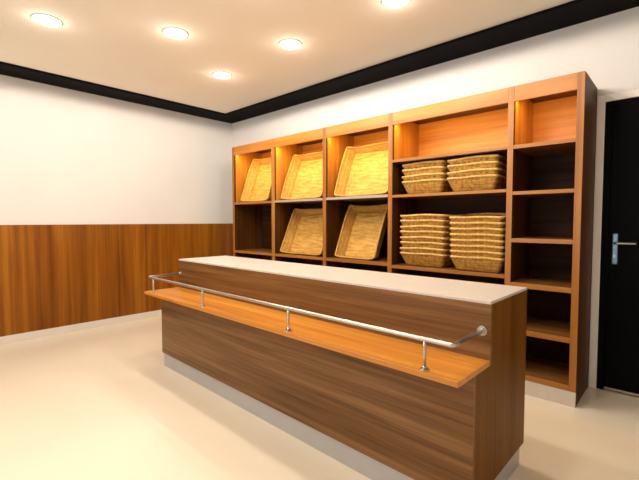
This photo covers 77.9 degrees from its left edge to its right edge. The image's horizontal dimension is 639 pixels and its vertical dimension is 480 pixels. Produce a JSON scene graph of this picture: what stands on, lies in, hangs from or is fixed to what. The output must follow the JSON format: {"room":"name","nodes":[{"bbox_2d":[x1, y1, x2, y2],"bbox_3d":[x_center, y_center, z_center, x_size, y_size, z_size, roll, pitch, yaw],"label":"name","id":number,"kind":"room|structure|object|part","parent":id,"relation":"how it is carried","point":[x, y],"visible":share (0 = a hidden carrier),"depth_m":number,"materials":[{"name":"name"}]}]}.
{"room":"food shop","nodes":[
{"label":"food shop","id":0,"kind":"room"},
{"bbox_2d":[0,74,232,224],"bbox_3d":[-3.453,-0.289,3.671,0.150,2.677,6.500,2,4,43],"label":"wall","id":1,"kind":"structure","parent":0,"point":[68,156],"depth_m":4.57,"materials":[{"name":"white paint"}]},
{"bbox_2d":[0,310,161,344],"bbox_3d":[-3.391,1.010,3.676,0.016,0.079,6.200,2,4,43],"label":"baseboard","id":2,"kind":"structure","parent":1,"relation":"attached to","point":[99,323],"depth_m":4.40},
{"bbox_2d":[0,61,224,118],"bbox_3d":[-3.391,-1.602,3.320,0.334,0.022,5.866,2,4,43],"label":"trim","id":3,"kind":"structure","parent":1,"relation":"attached to","point":[12,70],"depth_m":4.34,"materials":[{"name":"black paint"}]},
{"bbox_2d":[0,224,232,336],"bbox_3d":[-3.392,0.418,3.649,0.014,1.106,6.200,2,4,43],"label":"panelling","id":4,"kind":"object","parent":1,"relation":"attached to","point":[52,276],"visible":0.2,"depth_m":4.48,"materials":[{"name":"brown wood"}]},
{"bbox_2d":[0,0,572,112],"bbox_3d":[-1.291,-1.593,1.601,6.050,0.120,6.500,2,4,43],"label":"ceiling","id":5,"kind":"structure","parent":0,"point":[120,44],"depth_m":3.13,"materials":[{"name":"paint"}]},
{"bbox_2d":[30,13,62,26],"bbox_3d":[-1.973,-1.589,2.864,0.194,0.007,0.194,2,4,43],"label":"recessed light","id":6,"kind":"object","parent":5,"relation":"in","point":[44,19],"visible":1,"depth_m":2.86,"materials":[{"name":"beige"}]},
{"bbox_2d":[33,15,60,25],"bbox_3d":[-1.973,-1.590,2.864,0.165,0.004,0.165,2,4,43],"label":"diffuser","id":7,"kind":"object","parent":6,"relation":"attached to","point":[47,20],"depth_m":2.86,"materials":[{"name":"beige"}]},
{"bbox_2d":[162,27,188,38],"bbox_3d":[-1.115,-1.600,3.064,0.194,0.007,0.194,2,4,43],"label":"recessed light","id":8,"kind":"object","parent":5,"relation":"in","point":[172,32],"visible":1,"depth_m":3.06,"materials":[{"name":"beige"}]},
{"bbox_2d":[212,71,231,78],"bbox_3d":[-0.972,-1.642,3.946,0.194,0.007,0.194,2,4,43],"label":"recessed light","id":9,"kind":"object","parent":5,"relation":"in","point":[219,74],"visible":1,"depth_m":3.94,"materials":[{"name":"beige"}]},
{"bbox_2d":[213,72,229,77],"bbox_3d":[-0.972,-1.643,3.946,0.165,0.004,0.165,2,4,43],"label":"diffuser","id":10,"kind":"object","parent":9,"relation":"attached to","point":[216,74],"depth_m":3.92,"materials":[{"name":"beige"}]},
{"bbox_2d":[279,39,301,49],"bbox_3d":[-0.239,-1.610,3.258,0.194,0.007,0.194,2,4,43],"label":"recessed light","id":11,"kind":"object","parent":5,"relation":"in","point":[291,44],"visible":1,"depth_m":3.25,"materials":[{"name":"beige"}]},
{"bbox_2d":[381,0,410,7],"bbox_3d":[0.505,-1.580,2.611,0.194,0.007,0.194,2,4,43],"label":"recessed light","id":12,"kind":"object","parent":5,"relation":"in","point":[387,3],"visible":1,"depth_m":2.64,"materials":[{"name":"beige"}]},
{"bbox_2d":[0,316,638,479],"bbox_3d":[-1.288,1.200,1.734,6.050,0.120,6.500,2,4,43],"label":"floor","id":13,"kind":"structure","parent":0,"point":[98,403],"depth_m":2.33,"materials":[{"name":"beige plastic"}]},
{"bbox_2d":[144,256,526,479],"bbox_3d":[-0.203,0.650,2.599,2.650,0.894,0.769,3,4,44],"label":"counter","id":14,"kind":"object","parent":13,"relation":"on","point":[388,376],"depth_m":1.94,"materials":[{"name":"brown wood"}]},
{"bbox_3d":[-0.163,0.414,2.054,0.013,0.110,0.013,3,4,44],"label":"rail post","id":15,"kind":"part","parent":14,"relation":"part of","materials":[{"name":"metal"}]},
{"bbox_3d":[-0.361,0.337,2.422,2.606,0.018,0.280,3,4,44],"label":"guard rail","id":16,"kind":"part","parent":14,"relation":"part of","materials":[{"name":"metal"}]},
{"bbox_3d":[-0.367,0.735,2.432,2.650,0.516,0.018,3,4,44],"label":"panel","id":17,"kind":"part","parent":14,"relation":"part of","materials":[{"name":"brown wood"}]},
{"bbox_3d":[-0.256,0.346,2.529,2.650,0.252,0.018,3,4,44],"label":"panel","id":18,"kind":"part","parent":14,"relation":"part of","materials":[{"name":"brown wood"}]},
{"bbox_2d":[178,256,526,304],"bbox_3d":[-0.101,0.205,2.686,2.650,0.013,0.472,3,4,44],"label":"countertop","id":19,"kind":"structure","parent":14,"relation":"on","point":[478,292],"depth_m":2.21,"materials":[{"name":"beige stone"}]},
{"bbox_3d":[0.403,0.439,1.516,0.013,0.110,0.013,3,4,44],"label":"rail post","id":20,"kind":"part","parent":14,"relation":"part of","materials":[{"name":"metal"}]},
{"bbox_3d":[0.803,0.640,1.746,0.018,0.768,0.612,3,4,44],"label":"panel","id":21,"kind":"part","parent":14,"relation":"part of","materials":[{"name":"brown wood"}]},
{"bbox_2d":[232,71,596,407],"bbox_3d":[0.431,-0.051,3.987,3.798,2.159,0.467,2,4,43],"label":"shelving","id":22,"kind":"object","parent":13,"relation":"on","point":[545,130],"visible":0.67,"depth_m":3.08,"materials":[{"name":"brown wood"}]},
{"bbox_3d":[-0.949,-0.110,5.258,0.043,2.159,0.451,2,4,43],"label":"panel","id":23,"kind":"part","parent":22,"relation":"part of","materials":[{"name":"brown wood"}]},
{"bbox_3d":[-0.668,-0.460,4.980,0.725,0.026,0.451,2,4,43],"label":"shelf","id":24,"kind":"part","parent":22,"relation":"part of","materials":[{"name":"brown wood"}]},
{"bbox_3d":[-0.667,0.149,5.009,0.725,0.030,0.451,2,4,43],"label":"shelf","id":25,"kind":"part","parent":22,"relation":"part of","materials":[{"name":"brown wood"}]},
{"bbox_2d":[240,158,270,201],"bbox_3d":[-0.711,-0.760,4.947,0.540,0.575,0.306,2,4,43],"label":"wicker tray","id":26,"kind":"object","parent":22,"relation":"on","point":[257,187],"visible":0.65,"depth_m":5.07,"materials":[{"name":"beige wicker"}]},
{"bbox_3d":[-0.087,0.174,4.471,0.742,0.030,0.451,2,4,43],"label":"shelf","id":27,"kind":"part","parent":22,"relation":"part of","materials":[{"name":"brown wood"}]},
{"bbox_3d":[-0.087,-0.435,4.442,0.742,0.026,0.451,2,4,43],"label":"shelf","id":28,"kind":"part","parent":22,"relation":"part of","materials":[{"name":"brown wood"}]},
{"bbox_2d":[280,208,322,255],"bbox_3d":[-0.116,-0.103,4.426,0.650,0.527,0.321,2,4,43],"label":"wicker tray","id":29,"kind":"object","parent":22,"relation":"on","point":[304,232],"visible":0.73,"depth_m":4.55,"materials":[{"name":"beige wicker"}]},
{"bbox_2d":[281,151,322,199],"bbox_3d":[-0.115,-0.719,4.399,0.640,0.544,0.296,2,4,43],"label":"wicker tray","id":30,"kind":"object","parent":22,"relation":"on","point":[304,178],"visible":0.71,"depth_m":4.52,"materials":[{"name":"beige wicker"}]},
{"bbox_3d":[0.489,0.199,3.938,0.733,0.030,0.451,2,4,43],"label":"shelf","id":31,"kind":"part","parent":22,"relation":"part of","materials":[{"name":"brown wood"}]},
{"bbox_3d":[0.489,-0.411,3.909,0.733,0.026,0.451,2,4,43],"label":"shelf","id":32,"kind":"part","parent":22,"relation":"part of","materials":[{"name":"brown wood"}]},
{"bbox_2d":[334,142,387,196],"bbox_3d":[0.473,-0.690,3.850,0.650,0.536,0.295,2,4,43],"label":"wicker tray","id":33,"kind":"object","parent":22,"relation":"on","point":[363,170],"visible":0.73,"depth_m":3.96,"materials":[{"name":"beige wicker"}]},
{"bbox_2d":[335,203,387,259],"bbox_3d":[0.435,-0.087,3.922,0.500,0.542,0.328,2,4,43],"label":"wicker tray","id":34,"kind":"object","parent":22,"relation":"on","point":[363,229],"visible":0.98,"depth_m":3.99,"materials":[{"name":"beige wicker"}]},
{"bbox_2d":[400,252,453,266],"bbox_3d":[0.983,0.160,3.476,0.435,0.122,0.395,2,4,43],"label":"wicker tray","id":35,"kind":"object","parent":22,"relation":"on","point":[418,259],"visible":0.8,"depth_m":3.33,"materials":[{"name":"beige wicker"}]},
{"bbox_2d":[400,247,451,254],"bbox_3d":[0.982,0.113,3.474,0.435,0.122,0.395,3,4,43],"label":"wicker tray","id":36,"kind":"object","parent":35,"relation":"on","point":[403,249],"visible":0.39,"depth_m":3.31,"materials":[{"name":"beige wicker"}]},
{"bbox_2d":[400,241,451,248],"bbox_3d":[0.983,0.066,3.470,0.435,0.122,0.395,2,4,43],"label":"wicker tray","id":37,"kind":"object","parent":36,"relation":"on","point":[438,245],"visible":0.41,"depth_m":3.30,"materials":[{"name":"beige wicker"}]},
{"bbox_2d":[400,236,451,243],"bbox_3d":[0.983,0.020,3.469,0.435,0.122,0.395,3,4,43],"label":"wicker tray","id":38,"kind":"object","parent":37,"relation":"on","point":[408,238],"visible":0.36,"depth_m":3.30,"materials":[{"name":"beige wicker"}]},
{"bbox_2d":[400,230,451,237],"bbox_3d":[0.982,-0.027,3.467,0.435,0.122,0.395,2,4,43],"label":"wicker tray","id":39,"kind":"object","parent":38,"relation":"on","point":[403,232],"visible":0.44,"depth_m":3.29,"materials":[{"name":"beige wicker"}]},
{"bbox_2d":[400,225,451,231],"bbox_3d":[0.983,-0.074,3.466,0.435,0.122,0.395,3,4,43],"label":"wicker tray","id":40,"kind":"object","parent":39,"relation":"on","point":[415,227],"visible":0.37,"depth_m":3.30,"materials":[{"name":"beige wicker"}]},
{"bbox_2d":[400,219,450,225],"bbox_3d":[0.981,-0.121,3.462,0.435,0.122,0.395,3,4,43],"label":"wicker tray","id":41,"kind":"object","parent":40,"relation":"on","point":[424,221],"visible":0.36,"depth_m":3.29,"materials":[{"name":"beige wicker"}]},
{"bbox_2d":[400,214,462,219],"bbox_3d":[0.983,-0.168,3.461,0.435,0.122,0.395,3,4,43],"label":"wicker tray","id":42,"kind":"object","parent":41,"relation":"on","point":[415,216],"visible":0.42,"depth_m":3.30,"materials":[{"name":"beige wicker"}]},
{"bbox_2d":[402,179,452,193],"bbox_3d":[0.977,-0.455,3.456,0.405,0.122,0.368,2,4,43],"label":"wicker tray","id":43,"kind":"object","parent":22,"relation":"on","point":[426,185],"visible":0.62,"depth_m":3.32,"materials":[{"name":"beige wicker"}]},
{"bbox_2d":[402,172,448,180],"bbox_3d":[0.976,-0.505,3.454,0.405,0.122,0.368,2,4,43],"label":"wicker tray","id":44,"kind":"object","parent":43,"relation":"on","point":[443,175],"visible":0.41,"depth_m":3.30,"materials":[{"name":"beige wicker"}]},
{"bbox_2d":[402,166,449,175],"bbox_3d":[0.977,-0.556,3.450,0.405,0.122,0.368,2,4,43],"label":"wicker tray","id":45,"kind":"object","parent":44,"relation":"on","point":[436,169],"visible":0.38,"depth_m":3.30,"materials":[{"name":"beige wicker"}]},
{"bbox_2d":[402,160,448,169],"bbox_3d":[0.977,-0.606,3.447,0.405,0.122,0.368,3,4,43],"label":"wicker tray","id":46,"kind":"object","parent":45,"relation":"on","point":[422,164],"visible":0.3,"depth_m":3.29,"materials":[{"name":"beige wicker"}]},
{"bbox_3d":[1.139,0.241,3.338,0.949,0.027,0.451,2,4,43],"label":"shelf","id":47,"kind":"part","parent":22,"relation":"part of","materials":[{"name":"brown wood"}]},
{"bbox_3d":[1.138,-0.375,3.308,0.949,0.023,0.451,2,4,43],"label":"shelf","id":48,"kind":"part","parent":22,"relation":"part of","materials":[{"name":"brown wood"}]},
{"bbox_3d":[1.137,-0.679,3.294,0.949,0.024,0.451,2,4,43],"label":"shelf","id":49,"kind":"part","parent":22,"relation":"part of","materials":[{"name":"brown wood"}]},
{"bbox_2d":[447,174,506,191],"bbox_3d":[1.284,-0.442,3.169,0.414,0.122,0.376,2,4,43],"label":"wicker tray","id":50,"kind":"object","parent":22,"relation":"on","point":[491,181],"visible":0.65,"depth_m":3.03,"materials":[{"name":"beige wicker"}]},
{"bbox_2d":[447,167,506,177],"bbox_3d":[1.284,-0.491,3.167,0.414,0.122,0.376,2,4,43],"label":"wicker tray","id":51,"kind":"object","parent":50,"relation":"on","point":[481,171],"visible":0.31,"depth_m":3.02,"materials":[{"name":"beige wicker"}]},
{"bbox_2d":[447,161,506,171],"bbox_3d":[1.284,-0.540,3.164,0.414,0.122,0.376,3,4,43],"label":"wicker tray","id":52,"kind":"object","parent":51,"relation":"on","point":[484,164],"visible":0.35,"depth_m":3.01,"materials":[{"name":"beige wicker"}]},
{"bbox_2d":[447,154,506,164],"bbox_3d":[1.285,-0.590,3.162,0.414,0.122,0.376,3,4,43],"label":"wicker tray","id":53,"kind":"object","parent":52,"relation":"on","point":[495,157],"visible":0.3,"depth_m":3.01,"materials":[{"name":"beige wicker"}]},
{"bbox_2d":[450,255,504,272],"bbox_3d":[1.292,0.176,3.117,0.416,0.122,0.378,2,4,43],"label":"wicker tray","id":54,"kind":"object","parent":22,"relation":"on","point":[469,263],"visible":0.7,"depth_m":2.98,"materials":[{"name":"beige wicker"}]},
{"bbox_2d":[450,250,504,258],"bbox_3d":[1.291,0.131,3.114,0.416,0.122,0.378,2,4,43],"label":"wicker tray","id":55,"kind":"object","parent":54,"relation":"on","point":[454,252],"visible":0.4,"depth_m":2.96,"materials":[{"name":"beige wicker"}]},
{"bbox_2d":[450,244,504,252],"bbox_3d":[1.290,0.085,3.111,0.416,0.122,0.378,2,5,43],"label":"wicker tray","id":56,"kind":"object","parent":55,"relation":"on","point":[454,247],"visible":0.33,"depth_m":2.96,"materials":[{"name":"beige wicker"}]},
{"bbox_2d":[450,239,504,246],"bbox_3d":[1.288,0.039,3.106,0.416,0.132,0.377,2,4,43],"label":"wicker tray","id":57,"kind":"object","parent":56,"relation":"on","point":[454,241],"visible":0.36,"depth_m":2.96,"materials":[{"name":"beige wicker"}]},
{"bbox_2d":[449,233,505,240],"bbox_3d":[1.286,-0.007,3.101,0.416,0.136,0.377,2,4,42],"label":"wicker tray","id":58,"kind":"object","parent":57,"relation":"on","point":[453,235],"visible":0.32,"depth_m":2.95,"materials":[{"name":"beige wicker"}]},
{"bbox_2d":[450,227,505,234],"bbox_3d":[1.283,-0.053,3.097,0.416,0.140,0.377,2,4,43],"label":"wicker tray","id":59,"kind":"object","parent":58,"relation":"on","point":[501,231],"visible":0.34,"depth_m":2.94,"materials":[{"name":"beige wicker"}]},
{"bbox_2d":[449,221,505,228],"bbox_3d":[1.281,-0.099,3.091,0.416,0.143,0.377,2,4,43],"label":"wicker tray","id":60,"kind":"object","parent":59,"relation":"on","point":[453,224],"visible":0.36,"depth_m":2.94,"materials":[{"name":"beige wicker"}]},
{"bbox_2d":[449,212,505,222],"bbox_3d":[1.277,-0.144,3.086,0.416,0.147,0.376,2,4,43],"label":"wicker tray","id":61,"kind":"object","parent":60,"relation":"on","point":[475,217],"visible":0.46,"depth_m":2.99,"materials":[{"name":"beige wicker"}]},
{"bbox_3d":[1.653,0.316,2.864,0.374,0.035,0.451,2,4,43],"label":"shelf","id":62,"kind":"part","parent":22,"relation":"part of","materials":[{"name":"brown wood"}]},
{"bbox_3d":[1.653,-0.001,2.849,0.374,0.029,0.451,2,4,43],"label":"shelf","id":63,"kind":"part","parent":22,"relation":"part of","materials":[{"name":"brown wood"}]},
{"bbox_3d":[1.652,-0.332,2.833,0.374,0.025,0.451,2,4,43],"label":"shelf","id":64,"kind":"part","parent":22,"relation":"part of","materials":[{"name":"brown wood"}]},
{"bbox_3d":[1.652,-0.654,2.817,0.374,0.026,0.451,2,4,43],"label":"shelf","id":65,"kind":"part","parent":22,"relation":"part of","materials":[{"name":"brown wood"}]},
{"bbox_3d":[1.654,0.961,2.895,0.374,0.040,0.451,2,4,43],"label":"shelf","id":66,"kind":"part","parent":22,"relation":"part of","materials":[{"name":"brown wood"}]},
{"bbox_3d":[1.654,0.644,2.880,0.374,0.038,0.451,2,4,43],"label":"shelf","id":67,"kind":"part","parent":22,"relation":"part of","materials":[{"name":"brown wood"}]},
{"bbox_3d":[1.805,0.009,2.708,0.042,2.159,0.451,2,4,43],"label":"panel","id":68,"kind":"part","parent":22,"relation":"part of","materials":[{"name":"brown wood"}]},
{"bbox_2d":[232,6,638,382],"bbox_3d":[0.869,-0.310,3.993,5.750,2.677,0.150,2,4,43],"label":"wall","id":69,"kind":"structure","parent":0,"point":[606,48],"depth_m":3.32,"materials":[{"name":"white paint"}]},
{"bbox_2d":[212,0,638,123],"bbox_3d":[0.702,-1.627,3.753,5.750,0.022,0.334,2,4,43],"label":"trim","id":70,"kind":"structure","parent":69,"relation":"attached to","point":[574,12],"depth_m":3.33,"materials":[{"name":"black paint"}]},
{"bbox_2d":[588,89,638,396],"bbox_3d":[2.403,0.045,2.525,1.082,2.102,0.182,2,4,43],"label":"door","id":71,"kind":"structure","parent":69,"relation":"in","point":[614,322],"depth_m":2.77,"materials":[{"name":"black paint"}]},
{"bbox_3d":[2.073,0.062,2.777,0.032,0.215,0.010,2,4,43],"label":"handle plate","id":72,"kind":"part","parent":71,"relation":"part of","materials":[{"name":"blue metal"}]},
{"bbox_3d":[2.095,0.024,2.718,0.127,0.017,0.048,2,4,43],"label":"lever","id":73,"kind":"part","parent":71,"relation":"part of","materials":[{"name":"metal"}]}
]}

